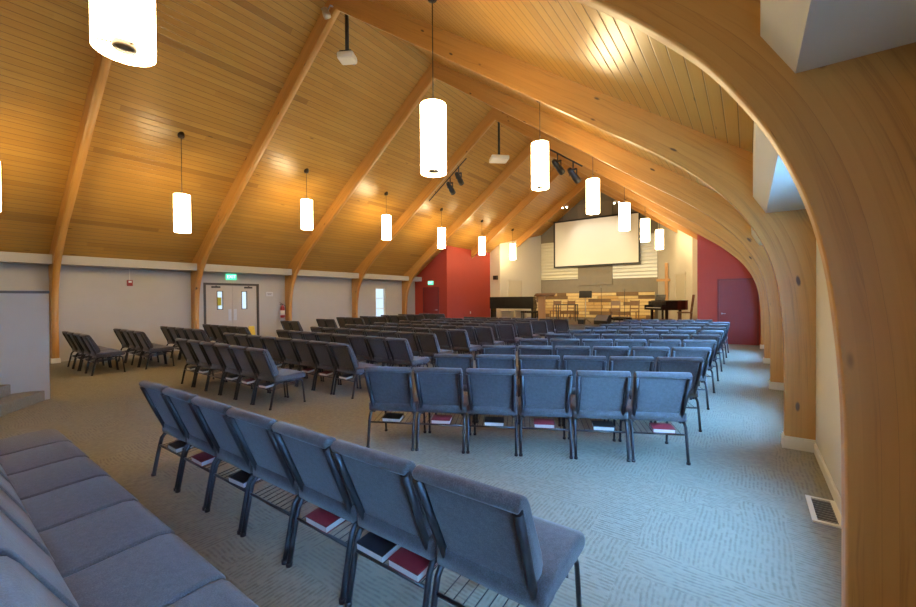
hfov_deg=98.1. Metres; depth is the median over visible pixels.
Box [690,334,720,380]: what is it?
chair
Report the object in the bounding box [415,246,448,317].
wall
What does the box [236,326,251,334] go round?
chair
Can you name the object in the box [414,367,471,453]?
chair
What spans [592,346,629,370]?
chair
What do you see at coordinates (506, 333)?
chair
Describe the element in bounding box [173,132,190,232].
pendant lamp
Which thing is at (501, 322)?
chair
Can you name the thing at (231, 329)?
chair
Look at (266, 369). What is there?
chair
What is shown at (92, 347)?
chair
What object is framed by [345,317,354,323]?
chair
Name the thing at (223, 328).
chair
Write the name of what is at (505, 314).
tub
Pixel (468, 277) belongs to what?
wall
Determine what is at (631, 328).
chair
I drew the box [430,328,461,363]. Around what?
chair
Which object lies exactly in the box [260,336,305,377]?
chair
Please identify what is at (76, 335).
chair
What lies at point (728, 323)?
chair
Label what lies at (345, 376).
hymnal
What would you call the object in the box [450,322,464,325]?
chair
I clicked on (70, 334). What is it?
chair
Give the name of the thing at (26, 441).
chair
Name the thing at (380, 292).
window
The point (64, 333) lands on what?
chair
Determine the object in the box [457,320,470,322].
chair
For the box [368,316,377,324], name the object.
chair
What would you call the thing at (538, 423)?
hymnal
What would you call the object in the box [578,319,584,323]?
equipment box
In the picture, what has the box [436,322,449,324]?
chair
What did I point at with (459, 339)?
chair
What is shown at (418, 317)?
chair
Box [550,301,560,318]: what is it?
wooden chair
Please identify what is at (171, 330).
chair
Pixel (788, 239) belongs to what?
arch
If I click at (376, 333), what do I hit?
chair
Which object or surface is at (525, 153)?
arch
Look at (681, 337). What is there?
chair
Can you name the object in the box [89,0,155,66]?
pendant lamp
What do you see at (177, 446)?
hymnal
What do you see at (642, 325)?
chair
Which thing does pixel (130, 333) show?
chair
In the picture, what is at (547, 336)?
chair
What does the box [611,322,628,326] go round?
chair
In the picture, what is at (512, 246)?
pendant lamp
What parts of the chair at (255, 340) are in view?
backrest, panel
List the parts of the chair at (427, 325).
backrest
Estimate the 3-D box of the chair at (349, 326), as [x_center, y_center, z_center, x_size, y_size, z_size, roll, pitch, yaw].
[-2.838,1.020,11.465,0.526,0.872,0.664,0,1,37]
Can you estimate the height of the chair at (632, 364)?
0.872 m
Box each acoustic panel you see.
[541,277,657,298]
[578,200,612,285]
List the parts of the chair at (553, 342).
panel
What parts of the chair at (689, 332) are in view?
backrest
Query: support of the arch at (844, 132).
on the floor at (733, 526)
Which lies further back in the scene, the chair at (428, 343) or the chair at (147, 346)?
the chair at (147, 346)
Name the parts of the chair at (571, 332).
backrest, panel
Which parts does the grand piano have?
leg, lid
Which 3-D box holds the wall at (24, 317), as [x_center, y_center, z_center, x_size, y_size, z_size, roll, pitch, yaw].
[-7.770,0.695,4.875,0.150,1.740,3.895,0,1,36]
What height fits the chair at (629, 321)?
0.872 m
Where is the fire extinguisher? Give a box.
[280,303,285,317]
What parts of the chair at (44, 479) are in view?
backrest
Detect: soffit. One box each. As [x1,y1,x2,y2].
[751,228,761,244]
[753,122,805,212]
[760,0,915,72]
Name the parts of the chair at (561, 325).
seat, panel, backrest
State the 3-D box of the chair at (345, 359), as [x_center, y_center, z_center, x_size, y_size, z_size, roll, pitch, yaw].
[-1.720,1.065,6.600,0.526,0.872,0.664,0,1,37]
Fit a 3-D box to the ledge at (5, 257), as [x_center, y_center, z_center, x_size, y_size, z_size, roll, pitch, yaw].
[-12.420,-1.061,7.229,0.509,0.230,7.063,0,1,36]
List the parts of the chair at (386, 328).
backrest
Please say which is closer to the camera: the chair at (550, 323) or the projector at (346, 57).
the projector at (346, 57)
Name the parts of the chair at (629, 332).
backrest, panel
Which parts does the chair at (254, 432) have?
post, leg, backrest, panel, seat, post, leg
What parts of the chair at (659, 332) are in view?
backrest, panel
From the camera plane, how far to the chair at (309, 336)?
8.69 m
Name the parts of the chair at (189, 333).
panel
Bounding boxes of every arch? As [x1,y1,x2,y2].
[48,0,915,606]
[191,0,815,452]
[285,61,783,390]
[352,107,769,363]
[402,140,763,348]
[471,162,696,257]
[516,179,677,247]
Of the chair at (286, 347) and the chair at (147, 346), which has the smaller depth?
the chair at (286, 347)
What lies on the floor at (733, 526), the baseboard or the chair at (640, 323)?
the chair at (640, 323)
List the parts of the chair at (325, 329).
panel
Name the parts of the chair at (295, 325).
panel, backrest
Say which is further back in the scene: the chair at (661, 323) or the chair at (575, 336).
the chair at (661, 323)
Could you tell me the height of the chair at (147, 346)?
0.872 m
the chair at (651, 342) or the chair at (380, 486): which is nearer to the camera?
the chair at (380, 486)
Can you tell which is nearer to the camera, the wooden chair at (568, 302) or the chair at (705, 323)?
the chair at (705, 323)
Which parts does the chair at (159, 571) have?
backrest, seat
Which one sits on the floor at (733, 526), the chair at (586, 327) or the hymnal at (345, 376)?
the chair at (586, 327)
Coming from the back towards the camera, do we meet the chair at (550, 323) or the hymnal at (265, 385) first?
the chair at (550, 323)
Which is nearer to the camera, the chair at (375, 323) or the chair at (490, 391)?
the chair at (490, 391)
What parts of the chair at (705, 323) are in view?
backrest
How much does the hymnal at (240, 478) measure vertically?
0.055 m
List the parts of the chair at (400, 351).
post, panel, backrest, post, seat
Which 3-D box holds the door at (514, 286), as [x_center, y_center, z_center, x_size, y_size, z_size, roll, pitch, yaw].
[3.442,-0.298,23.860,1.120,2.260,0.069,-1,1,-35]
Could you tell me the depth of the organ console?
20.72 m
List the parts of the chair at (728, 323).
backrest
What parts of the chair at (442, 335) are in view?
panel, backrest, seat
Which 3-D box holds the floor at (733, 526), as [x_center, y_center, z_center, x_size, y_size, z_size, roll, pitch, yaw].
[-0.191,1.484,11.617,15.096,0.100,28.500,0,1,36]
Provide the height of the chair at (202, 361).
0.872 m
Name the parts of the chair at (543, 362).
post, backrest, panel, post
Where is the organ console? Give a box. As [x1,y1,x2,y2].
[490,297,536,317]
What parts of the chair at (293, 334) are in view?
backrest, panel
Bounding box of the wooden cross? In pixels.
[657,263,671,319]
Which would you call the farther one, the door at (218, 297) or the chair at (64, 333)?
the door at (218, 297)
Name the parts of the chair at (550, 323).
panel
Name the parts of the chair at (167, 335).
panel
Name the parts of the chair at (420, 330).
backrest, panel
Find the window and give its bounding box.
[375,288,385,315]
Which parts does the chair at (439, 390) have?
leg, post, leg, backrest, panel, seat, post, leg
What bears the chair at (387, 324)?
on the floor at (733, 526)
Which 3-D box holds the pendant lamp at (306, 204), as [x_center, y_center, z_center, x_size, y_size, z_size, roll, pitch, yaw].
[-4.554,-3.406,11.959,0.330,2.338,0.330,0,1,36]
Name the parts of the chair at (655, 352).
backrest, panel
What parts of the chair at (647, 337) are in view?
backrest, panel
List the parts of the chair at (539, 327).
backrest, panel, seat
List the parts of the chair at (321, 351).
post, leg, panel, backrest, seat, post, leg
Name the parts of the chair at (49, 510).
backrest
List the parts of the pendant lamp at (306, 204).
lamp shade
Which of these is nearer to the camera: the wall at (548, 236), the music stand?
the music stand
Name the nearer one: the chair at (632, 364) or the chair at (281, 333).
the chair at (632, 364)
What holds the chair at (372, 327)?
on the floor at (733, 526)
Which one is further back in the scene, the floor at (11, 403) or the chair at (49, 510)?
the floor at (11, 403)
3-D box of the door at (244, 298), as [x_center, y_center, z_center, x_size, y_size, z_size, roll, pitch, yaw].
[-7.626,0.408,14.245,0.105,2.086,0.843,0,1,36]
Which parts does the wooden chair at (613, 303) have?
backrest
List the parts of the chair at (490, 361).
post, panel, backrest, post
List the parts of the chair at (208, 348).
backrest, post, leg, panel, seat, post, leg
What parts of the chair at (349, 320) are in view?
panel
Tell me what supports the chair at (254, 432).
on the floor at (733, 526)
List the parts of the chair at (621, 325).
backrest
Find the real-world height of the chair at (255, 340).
0.872 m
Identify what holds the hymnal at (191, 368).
in the chair at (183, 345)
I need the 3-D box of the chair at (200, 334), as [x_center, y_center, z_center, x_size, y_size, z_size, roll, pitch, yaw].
[-6.230,1.061,10.029,0.526,0.872,0.664,0,1,36]
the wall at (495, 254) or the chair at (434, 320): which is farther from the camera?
the wall at (495, 254)
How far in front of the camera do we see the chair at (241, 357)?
6.12 m
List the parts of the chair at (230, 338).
backrest, panel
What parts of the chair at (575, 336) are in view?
backrest, panel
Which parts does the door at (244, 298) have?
push plate, pane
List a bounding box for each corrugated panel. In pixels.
[541,243,577,279]
[613,233,657,278]
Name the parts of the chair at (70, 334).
post, leg, post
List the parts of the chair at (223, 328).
panel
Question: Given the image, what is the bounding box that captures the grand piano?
[644,295,687,319]
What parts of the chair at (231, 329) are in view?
panel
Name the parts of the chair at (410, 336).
panel, backrest, post, seat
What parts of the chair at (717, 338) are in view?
backrest, panel, leg, post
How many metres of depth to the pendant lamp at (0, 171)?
7.03 m
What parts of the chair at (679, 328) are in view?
backrest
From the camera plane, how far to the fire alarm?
11.56 m
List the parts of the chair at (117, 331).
panel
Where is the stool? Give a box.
[611,316,631,321]
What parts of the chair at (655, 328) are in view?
backrest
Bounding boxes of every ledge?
[0,251,51,264]
[61,255,196,270]
[204,264,291,275]
[297,270,358,278]
[363,274,408,280]
[412,277,421,281]
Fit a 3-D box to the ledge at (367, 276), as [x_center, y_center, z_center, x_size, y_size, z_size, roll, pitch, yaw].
[-3.632,-1.259,19.270,0.509,0.230,3.094,0,1,36]
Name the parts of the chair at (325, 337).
panel, backrest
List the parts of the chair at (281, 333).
panel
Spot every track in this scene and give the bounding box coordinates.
[429,158,466,200]
[549,149,581,166]
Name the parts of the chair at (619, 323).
backrest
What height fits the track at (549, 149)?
0.789 m
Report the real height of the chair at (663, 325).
0.872 m
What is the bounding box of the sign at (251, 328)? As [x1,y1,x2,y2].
[248,326,254,334]
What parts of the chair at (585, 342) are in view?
backrest, panel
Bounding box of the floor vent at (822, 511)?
[805,495,841,528]
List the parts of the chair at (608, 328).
backrest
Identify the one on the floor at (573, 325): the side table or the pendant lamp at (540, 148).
the side table
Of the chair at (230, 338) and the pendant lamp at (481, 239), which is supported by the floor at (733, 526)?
the chair at (230, 338)
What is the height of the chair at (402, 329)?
0.872 m
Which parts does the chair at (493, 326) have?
panel, backrest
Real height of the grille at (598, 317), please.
0.234 m
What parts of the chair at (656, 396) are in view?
leg, leg, post, seat, backrest, panel, post, leg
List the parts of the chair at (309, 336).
backrest, panel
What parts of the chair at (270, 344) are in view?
backrest, panel, seat, post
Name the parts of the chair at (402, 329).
backrest, panel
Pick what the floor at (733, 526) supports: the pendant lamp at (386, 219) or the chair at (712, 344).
the chair at (712, 344)
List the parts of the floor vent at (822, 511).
duct plate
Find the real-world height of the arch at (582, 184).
8.146 m
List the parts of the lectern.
post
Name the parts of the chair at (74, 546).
backrest, seat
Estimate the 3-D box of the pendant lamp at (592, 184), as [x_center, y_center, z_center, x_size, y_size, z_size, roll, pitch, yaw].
[3.511,-3.519,10.355,0.330,2.338,0.330,0,1,36]
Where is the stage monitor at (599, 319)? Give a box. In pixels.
[594,315,611,324]
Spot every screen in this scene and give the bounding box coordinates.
[535,291,654,318]
[554,212,639,267]
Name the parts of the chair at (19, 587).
backrest, seat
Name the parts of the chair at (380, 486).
post, leg, panel, backrest, seat, post, leg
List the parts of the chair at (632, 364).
post, backrest, panel, post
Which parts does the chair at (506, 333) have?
backrest, panel, seat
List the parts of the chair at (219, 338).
panel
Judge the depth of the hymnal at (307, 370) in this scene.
7.12 m
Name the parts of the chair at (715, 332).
backrest, leg, post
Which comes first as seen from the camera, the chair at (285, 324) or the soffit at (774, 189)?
the soffit at (774, 189)
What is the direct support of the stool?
on the floor at (573, 325)
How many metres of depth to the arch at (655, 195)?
11.96 m
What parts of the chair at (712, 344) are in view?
backrest, panel, post, leg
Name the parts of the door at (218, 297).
pane, pane frame, push plate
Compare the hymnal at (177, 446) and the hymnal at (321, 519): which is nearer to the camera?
the hymnal at (321, 519)
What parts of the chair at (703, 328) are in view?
backrest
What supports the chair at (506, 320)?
on the floor at (733, 526)
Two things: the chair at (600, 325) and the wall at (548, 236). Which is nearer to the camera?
the chair at (600, 325)
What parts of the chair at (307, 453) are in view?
post, leg, backrest, panel, seat, post, leg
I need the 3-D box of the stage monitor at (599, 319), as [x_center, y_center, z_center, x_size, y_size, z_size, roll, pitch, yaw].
[6.120,0.688,16.835,0.389,0.402,0.608,-1,1,-41]
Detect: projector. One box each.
[337,14,356,64]
[489,122,508,163]
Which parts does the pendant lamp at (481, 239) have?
lamp shade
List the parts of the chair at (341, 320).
panel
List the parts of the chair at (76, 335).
post, panel, leg, seat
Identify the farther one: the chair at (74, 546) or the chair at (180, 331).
the chair at (180, 331)
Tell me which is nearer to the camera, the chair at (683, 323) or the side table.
the chair at (683, 323)
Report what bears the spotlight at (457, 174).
attached to the track at (465, 158)
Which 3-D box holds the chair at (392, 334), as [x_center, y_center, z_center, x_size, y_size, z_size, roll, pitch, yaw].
[-1.351,1.036,9.011,0.526,0.872,0.664,0,1,37]
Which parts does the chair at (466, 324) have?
backrest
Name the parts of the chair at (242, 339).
panel, backrest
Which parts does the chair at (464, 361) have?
post, backrest, panel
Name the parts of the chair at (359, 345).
post, backrest, panel, seat, post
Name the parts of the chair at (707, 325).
backrest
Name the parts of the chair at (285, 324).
panel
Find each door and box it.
[206,285,232,342]
[232,286,256,334]
[423,287,438,313]
[508,279,521,316]
[675,272,685,319]
[717,278,758,344]
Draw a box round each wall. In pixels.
[0,263,414,361]
[0,291,49,399]
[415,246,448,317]
[448,246,489,318]
[490,244,499,317]
[500,236,540,317]
[541,192,657,318]
[658,223,691,319]
[692,237,696,321]
[697,234,760,344]
[816,241,840,495]
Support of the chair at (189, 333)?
on the floor at (733, 526)
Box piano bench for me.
[520,311,537,317]
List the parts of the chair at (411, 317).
panel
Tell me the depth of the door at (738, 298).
13.04 m
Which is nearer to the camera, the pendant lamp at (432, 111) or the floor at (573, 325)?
the pendant lamp at (432, 111)
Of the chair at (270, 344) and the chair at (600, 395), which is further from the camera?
the chair at (270, 344)
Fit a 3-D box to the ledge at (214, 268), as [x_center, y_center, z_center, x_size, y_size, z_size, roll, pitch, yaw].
[-7.441,-1.173,14.051,0.509,0.230,3.094,0,1,36]
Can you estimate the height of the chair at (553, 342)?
0.872 m
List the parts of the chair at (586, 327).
backrest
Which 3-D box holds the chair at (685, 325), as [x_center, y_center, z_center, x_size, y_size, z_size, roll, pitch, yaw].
[6.153,0.962,10.537,0.526,0.872,0.664,0,1,9]
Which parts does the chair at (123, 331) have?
panel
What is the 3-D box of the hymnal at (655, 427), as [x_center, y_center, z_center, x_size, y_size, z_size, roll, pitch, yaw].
[1.975,1.205,3.847,0.196,0.055,0.144,0,1,11]
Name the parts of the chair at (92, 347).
post, panel, leg, backrest, post, leg, seat, leg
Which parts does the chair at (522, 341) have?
panel, backrest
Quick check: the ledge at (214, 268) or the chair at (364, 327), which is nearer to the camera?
the chair at (364, 327)
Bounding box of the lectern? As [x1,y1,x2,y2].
[534,293,555,318]
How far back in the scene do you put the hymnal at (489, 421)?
4.04 m
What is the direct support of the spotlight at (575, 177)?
attached to the track at (549, 149)
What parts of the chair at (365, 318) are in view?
panel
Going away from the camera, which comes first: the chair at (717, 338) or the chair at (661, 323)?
the chair at (717, 338)
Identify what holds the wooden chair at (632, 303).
on the floor at (573, 325)
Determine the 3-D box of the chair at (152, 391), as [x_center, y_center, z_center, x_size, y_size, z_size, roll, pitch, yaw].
[-2.394,1.103,3.605,0.526,0.872,0.664,0,1,35]
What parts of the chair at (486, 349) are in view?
backrest, panel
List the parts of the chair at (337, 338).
backrest, panel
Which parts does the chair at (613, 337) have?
backrest, panel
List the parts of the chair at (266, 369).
post, leg, panel, backrest, post, leg, seat, leg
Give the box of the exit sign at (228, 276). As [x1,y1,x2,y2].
[226,274,236,279]
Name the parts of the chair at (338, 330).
panel, backrest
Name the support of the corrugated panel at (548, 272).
attached to the wall at (548, 236)
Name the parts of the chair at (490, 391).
leg, post, leg, backrest, panel, seat, post, leg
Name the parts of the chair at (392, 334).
backrest, panel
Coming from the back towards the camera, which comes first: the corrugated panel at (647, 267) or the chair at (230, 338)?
the corrugated panel at (647, 267)
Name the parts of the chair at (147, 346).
panel, backrest, post, leg, seat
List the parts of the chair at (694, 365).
post, backrest, panel, seat, post, leg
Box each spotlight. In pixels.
[321,5,332,19]
[446,177,455,194]
[455,167,463,185]
[552,154,564,174]
[567,162,580,183]
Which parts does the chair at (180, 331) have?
panel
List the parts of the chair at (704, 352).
backrest, panel, post, leg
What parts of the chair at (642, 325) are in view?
backrest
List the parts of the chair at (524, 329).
backrest, panel, seat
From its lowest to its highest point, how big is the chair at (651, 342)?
0.872 m
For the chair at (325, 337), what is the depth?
8.37 m
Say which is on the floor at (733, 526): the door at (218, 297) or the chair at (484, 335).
the chair at (484, 335)
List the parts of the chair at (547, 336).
backrest, panel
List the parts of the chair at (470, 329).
backrest, panel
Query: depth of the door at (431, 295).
20.80 m
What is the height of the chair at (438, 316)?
0.872 m
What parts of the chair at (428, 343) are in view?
post, panel, backrest, post, seat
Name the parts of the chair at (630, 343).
backrest, panel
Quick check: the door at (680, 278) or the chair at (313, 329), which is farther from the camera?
the door at (680, 278)
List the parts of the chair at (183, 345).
backrest, post, leg, panel, post, seat, leg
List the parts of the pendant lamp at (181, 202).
cord, lamp shade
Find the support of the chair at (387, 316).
on the floor at (733, 526)
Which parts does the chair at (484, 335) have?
panel, backrest, seat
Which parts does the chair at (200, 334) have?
panel, backrest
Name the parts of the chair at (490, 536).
post, leg, panel, backrest, seat, post, leg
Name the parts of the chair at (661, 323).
backrest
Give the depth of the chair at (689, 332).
8.38 m
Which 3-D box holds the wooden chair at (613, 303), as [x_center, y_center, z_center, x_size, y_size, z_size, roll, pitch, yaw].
[7.685,0.348,19.444,0.460,1.000,0.540,0,1,27]
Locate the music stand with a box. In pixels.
[579,291,591,322]
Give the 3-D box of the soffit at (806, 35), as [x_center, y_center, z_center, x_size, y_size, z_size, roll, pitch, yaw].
[-0.638,-1.183,-1.372,0.505,0.646,7.063,0,1,36]
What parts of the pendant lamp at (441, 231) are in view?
lamp shade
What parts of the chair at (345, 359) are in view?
post, leg, panel, backrest, post, leg, seat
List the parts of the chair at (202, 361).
backrest, post, leg, panel, post, seat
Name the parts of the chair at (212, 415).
post, backrest, leg, panel, seat, post, leg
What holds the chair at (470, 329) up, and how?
on the floor at (733, 526)
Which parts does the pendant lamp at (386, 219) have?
lamp shade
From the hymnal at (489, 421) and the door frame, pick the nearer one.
the hymnal at (489, 421)
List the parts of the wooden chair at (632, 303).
backrest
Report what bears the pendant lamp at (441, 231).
hanging from the ceiling
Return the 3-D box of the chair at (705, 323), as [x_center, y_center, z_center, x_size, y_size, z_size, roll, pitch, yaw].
[6.816,0.947,11.447,0.526,0.872,0.664,0,1,9]
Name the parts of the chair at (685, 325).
backrest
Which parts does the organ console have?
leg, leg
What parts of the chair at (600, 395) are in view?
leg, post, seat, backrest, panel, leg, post, leg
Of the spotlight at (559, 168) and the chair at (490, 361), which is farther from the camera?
the spotlight at (559, 168)
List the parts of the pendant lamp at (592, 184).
lamp shade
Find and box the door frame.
[203,283,259,335]
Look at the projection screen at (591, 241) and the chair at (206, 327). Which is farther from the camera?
the projection screen at (591, 241)
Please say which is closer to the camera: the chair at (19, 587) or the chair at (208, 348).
the chair at (19, 587)
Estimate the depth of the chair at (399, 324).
11.46 m
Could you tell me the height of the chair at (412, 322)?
0.872 m
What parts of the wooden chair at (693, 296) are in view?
leg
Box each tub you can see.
[501,311,513,318]
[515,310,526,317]
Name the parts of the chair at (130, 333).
panel, seat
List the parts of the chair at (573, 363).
post, backrest, panel, post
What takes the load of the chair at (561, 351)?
on the floor at (733, 526)
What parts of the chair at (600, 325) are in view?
backrest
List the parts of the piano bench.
seat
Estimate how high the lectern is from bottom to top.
1.360 m
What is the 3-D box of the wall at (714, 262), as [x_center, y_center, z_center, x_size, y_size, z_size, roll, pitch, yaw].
[9.110,-0.719,13.223,1.966,4.131,0.120,0,1,36]
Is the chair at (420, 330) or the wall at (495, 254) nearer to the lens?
the chair at (420, 330)
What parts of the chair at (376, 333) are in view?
backrest, panel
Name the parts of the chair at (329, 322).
panel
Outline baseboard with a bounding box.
[814,443,840,513]
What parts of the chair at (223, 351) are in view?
post, backrest, leg, panel, seat, post, leg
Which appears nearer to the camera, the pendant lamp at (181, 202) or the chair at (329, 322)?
the pendant lamp at (181, 202)
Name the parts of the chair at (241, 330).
panel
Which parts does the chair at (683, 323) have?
backrest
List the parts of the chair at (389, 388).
leg, post, backrest, panel, seat, post, leg, leg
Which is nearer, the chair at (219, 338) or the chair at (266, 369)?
the chair at (266, 369)
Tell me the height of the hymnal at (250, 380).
0.055 m
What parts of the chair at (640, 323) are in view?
backrest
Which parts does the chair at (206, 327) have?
panel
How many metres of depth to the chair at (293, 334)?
9.01 m
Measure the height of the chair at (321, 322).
0.872 m
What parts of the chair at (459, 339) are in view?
post, panel, backrest, seat, post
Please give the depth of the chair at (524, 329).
11.74 m
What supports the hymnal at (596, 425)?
in the chair at (600, 395)
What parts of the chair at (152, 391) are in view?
post, backrest, leg, panel, post, seat, leg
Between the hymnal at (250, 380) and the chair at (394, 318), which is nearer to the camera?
the hymnal at (250, 380)
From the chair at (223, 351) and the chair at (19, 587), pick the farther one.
the chair at (223, 351)
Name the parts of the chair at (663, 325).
backrest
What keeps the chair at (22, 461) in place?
on the floor at (733, 526)
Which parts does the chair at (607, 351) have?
backrest, panel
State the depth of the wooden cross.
19.82 m
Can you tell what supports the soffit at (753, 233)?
attached to the wall at (828, 428)
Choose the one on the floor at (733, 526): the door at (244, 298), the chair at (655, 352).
the chair at (655, 352)
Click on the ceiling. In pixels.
(221, 67)
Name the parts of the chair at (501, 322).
backrest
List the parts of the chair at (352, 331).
panel, backrest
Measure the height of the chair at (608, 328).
0.872 m
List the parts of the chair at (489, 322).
backrest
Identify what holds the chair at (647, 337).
on the floor at (733, 526)
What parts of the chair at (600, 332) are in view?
backrest, panel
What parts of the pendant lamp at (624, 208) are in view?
lamp shade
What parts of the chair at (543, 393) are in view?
leg, post, seat, backrest, panel, leg, post, leg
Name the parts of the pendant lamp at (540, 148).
lamp shade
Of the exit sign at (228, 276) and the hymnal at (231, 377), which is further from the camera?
the exit sign at (228, 276)
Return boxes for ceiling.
[0,0,753,276]
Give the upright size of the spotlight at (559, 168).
0.612 m
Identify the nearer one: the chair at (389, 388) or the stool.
the chair at (389, 388)
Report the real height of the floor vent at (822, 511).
0.011 m
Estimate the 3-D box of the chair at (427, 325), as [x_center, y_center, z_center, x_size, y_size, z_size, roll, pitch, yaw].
[-0.486,1.006,11.090,0.526,0.872,0.664,0,1,37]
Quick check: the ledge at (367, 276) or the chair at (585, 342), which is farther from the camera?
the ledge at (367, 276)
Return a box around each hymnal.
[168,440,193,453]
[187,366,196,370]
[191,451,215,466]
[199,368,209,373]
[226,375,238,379]
[228,470,261,488]
[241,378,255,383]
[259,382,274,388]
[302,368,314,372]
[305,507,345,533]
[320,371,332,375]
[339,374,352,379]
[356,532,400,563]
[382,413,403,421]
[388,547,437,582]
[431,415,451,423]
[484,417,503,426]
[534,418,553,428]
[591,420,614,430]
[649,423,675,433]
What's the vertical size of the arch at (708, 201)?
8.146 m
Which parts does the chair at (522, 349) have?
backrest, panel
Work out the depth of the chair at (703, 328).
9.22 m
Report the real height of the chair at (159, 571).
0.872 m
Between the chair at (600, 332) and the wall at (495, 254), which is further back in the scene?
the wall at (495, 254)
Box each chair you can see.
[0,429,71,455]
[0,441,89,475]
[0,457,110,499]
[0,474,138,532]
[0,489,174,577]
[0,510,225,606]
[0,556,258,606]
[62,331,102,367]
[67,332,109,370]
[73,333,116,371]
[79,334,125,375]
[113,328,150,362]
[120,329,157,362]
[126,330,165,366]
[134,331,174,368]
[139,380,197,490]
[160,326,177,357]
[162,387,225,510]
[167,327,180,359]
[175,327,187,359]
[175,338,224,386]
[184,328,217,342]
[187,339,236,390]
[191,396,262,534]
[192,329,224,343]
[199,341,252,394]
[203,324,223,342]
[210,324,226,343]
[214,343,268,399]
[218,325,228,342]
[223,332,238,345]
[226,407,307,564]
[227,326,238,333]
[229,345,286,404]
[235,334,275,361]
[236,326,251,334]
[246,347,305,409]
[248,335,289,368]
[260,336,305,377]
[272,421,357,604]
[276,329,292,365]
[276,337,321,386]
[280,320,291,329]
[289,321,308,331]
[289,330,303,367]
[291,339,339,389]
[302,331,319,371]
[309,340,358,394]
[310,326,323,332]
[316,319,326,326]
[316,332,334,371]
[323,327,336,333]
[325,319,337,327]
[328,342,378,398]
[331,439,437,606]
[332,333,363,374]
[336,317,345,327]
[336,328,369,361]
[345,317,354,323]
[345,324,356,328]
[348,335,388,366]
[350,329,367,362]
[353,318,364,324]
[357,325,369,329]
[360,316,370,324]
[364,329,385,365]
[364,366,425,450]
[366,336,406,366]
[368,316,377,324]
[369,325,383,330]
[374,322,385,325]
[377,316,387,322]
[380,330,414,366]
[381,315,390,322]
[383,326,413,355]
[386,323,398,326]
[386,337,429,370]
[389,315,398,323]
[397,331,433,366]
[398,315,407,320]
[398,323,411,326]
[398,327,429,358]
[406,314,415,320]
[411,321,422,323]
[412,324,426,327]
[412,464,584,606]
[413,327,431,363]
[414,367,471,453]
[415,314,424,320]
[416,332,453,365]
[423,321,435,324]
[426,324,454,353]
[427,313,436,319]
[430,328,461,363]
[433,319,444,321]
[433,354,473,422]
[436,314,445,318]
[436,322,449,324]
[441,325,458,352]
[448,329,480,353]
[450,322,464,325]
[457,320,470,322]
[457,326,481,359]
[465,323,481,353]
[465,368,518,456]
[474,326,503,353]
[475,354,516,423]
[480,323,505,353]
[482,345,516,375]
[485,321,508,343]
[496,324,520,345]
[500,321,517,348]
[502,319,516,345]
[515,322,539,350]
[516,320,532,329]
[517,345,552,392]
[518,338,547,365]
[518,355,560,425]
[518,369,572,458]
[531,320,553,338]
[539,318,555,338]
[545,334,571,345]
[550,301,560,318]
[550,339,579,354]
[553,319,569,333]
[555,346,590,369]
[562,355,606,425]
[563,301,574,319]
[568,330,590,338]
[568,370,631,461]
[573,334,599,345]
[582,339,612,355]
[584,326,605,333]
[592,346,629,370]
[593,330,616,338]
[599,324,618,329]
[601,334,628,345]
[607,327,628,333]
[607,356,654,422]
[610,300,620,315]
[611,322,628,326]
[614,339,646,355]
[618,330,642,338]
[618,371,692,464]
[620,324,639,329]
[623,320,639,323]
[626,300,639,319]
[630,322,648,326]
[630,327,652,333]
[630,334,658,346]
[630,346,669,398]
[640,320,657,322]
[641,324,661,329]
[644,330,668,338]
[647,339,680,356]
[649,322,667,324]
[654,327,676,333]
[654,357,703,431]
[658,320,675,323]
[660,334,689,345]
[662,324,682,328]
[669,322,688,326]
[670,330,695,339]
[670,347,710,409]
[676,320,693,322]
[677,295,694,319]
[677,327,700,333]
[681,340,716,392]
[684,324,705,329]
[689,322,708,324]
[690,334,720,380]
[695,320,712,323]
[697,330,723,371]
[702,327,725,363]
[706,324,727,357]
[710,322,729,352]
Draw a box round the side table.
[556,304,577,320]
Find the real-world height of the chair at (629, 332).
0.872 m
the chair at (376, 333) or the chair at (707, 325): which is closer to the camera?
the chair at (376, 333)
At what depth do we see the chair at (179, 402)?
3.12 m
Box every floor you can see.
[0,336,841,606]
[0,384,10,397]
[0,391,44,416]
[513,317,658,329]
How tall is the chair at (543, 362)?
0.872 m
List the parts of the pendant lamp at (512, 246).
lamp shade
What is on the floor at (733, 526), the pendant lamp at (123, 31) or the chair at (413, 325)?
the chair at (413, 325)
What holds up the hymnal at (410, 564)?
in the chair at (380, 486)
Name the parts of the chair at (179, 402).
post, backrest, leg, panel, post, seat, leg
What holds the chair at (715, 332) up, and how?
on the floor at (733, 526)
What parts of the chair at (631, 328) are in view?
backrest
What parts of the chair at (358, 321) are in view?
panel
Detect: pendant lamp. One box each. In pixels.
[0,171,0,211]
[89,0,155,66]
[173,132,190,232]
[301,168,312,229]
[382,192,390,239]
[420,0,445,176]
[438,208,444,248]
[479,220,484,254]
[510,228,515,259]
[531,101,548,190]
[586,157,599,214]
[619,187,629,230]
[640,217,649,241]
[655,220,663,249]
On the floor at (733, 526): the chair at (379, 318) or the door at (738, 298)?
the chair at (379, 318)
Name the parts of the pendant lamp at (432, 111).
lamp shade, cord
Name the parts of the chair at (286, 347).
post, backrest, panel, seat, post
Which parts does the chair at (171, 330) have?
panel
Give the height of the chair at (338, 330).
0.872 m
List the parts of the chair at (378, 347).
post, panel, backrest, seat, post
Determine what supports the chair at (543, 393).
on the floor at (733, 526)
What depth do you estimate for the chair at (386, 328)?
10.27 m
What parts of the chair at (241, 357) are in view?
post, leg, backrest, panel, post, leg, seat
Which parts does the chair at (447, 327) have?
backrest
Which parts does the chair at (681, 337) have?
backrest, panel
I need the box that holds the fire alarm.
[127,269,132,285]
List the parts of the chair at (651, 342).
backrest, panel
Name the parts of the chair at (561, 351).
backrest, panel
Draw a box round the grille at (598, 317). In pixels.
[595,315,608,320]
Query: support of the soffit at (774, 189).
attached to the wall at (828, 428)
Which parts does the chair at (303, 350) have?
post, backrest, panel, seat, post, leg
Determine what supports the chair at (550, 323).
on the floor at (733, 526)

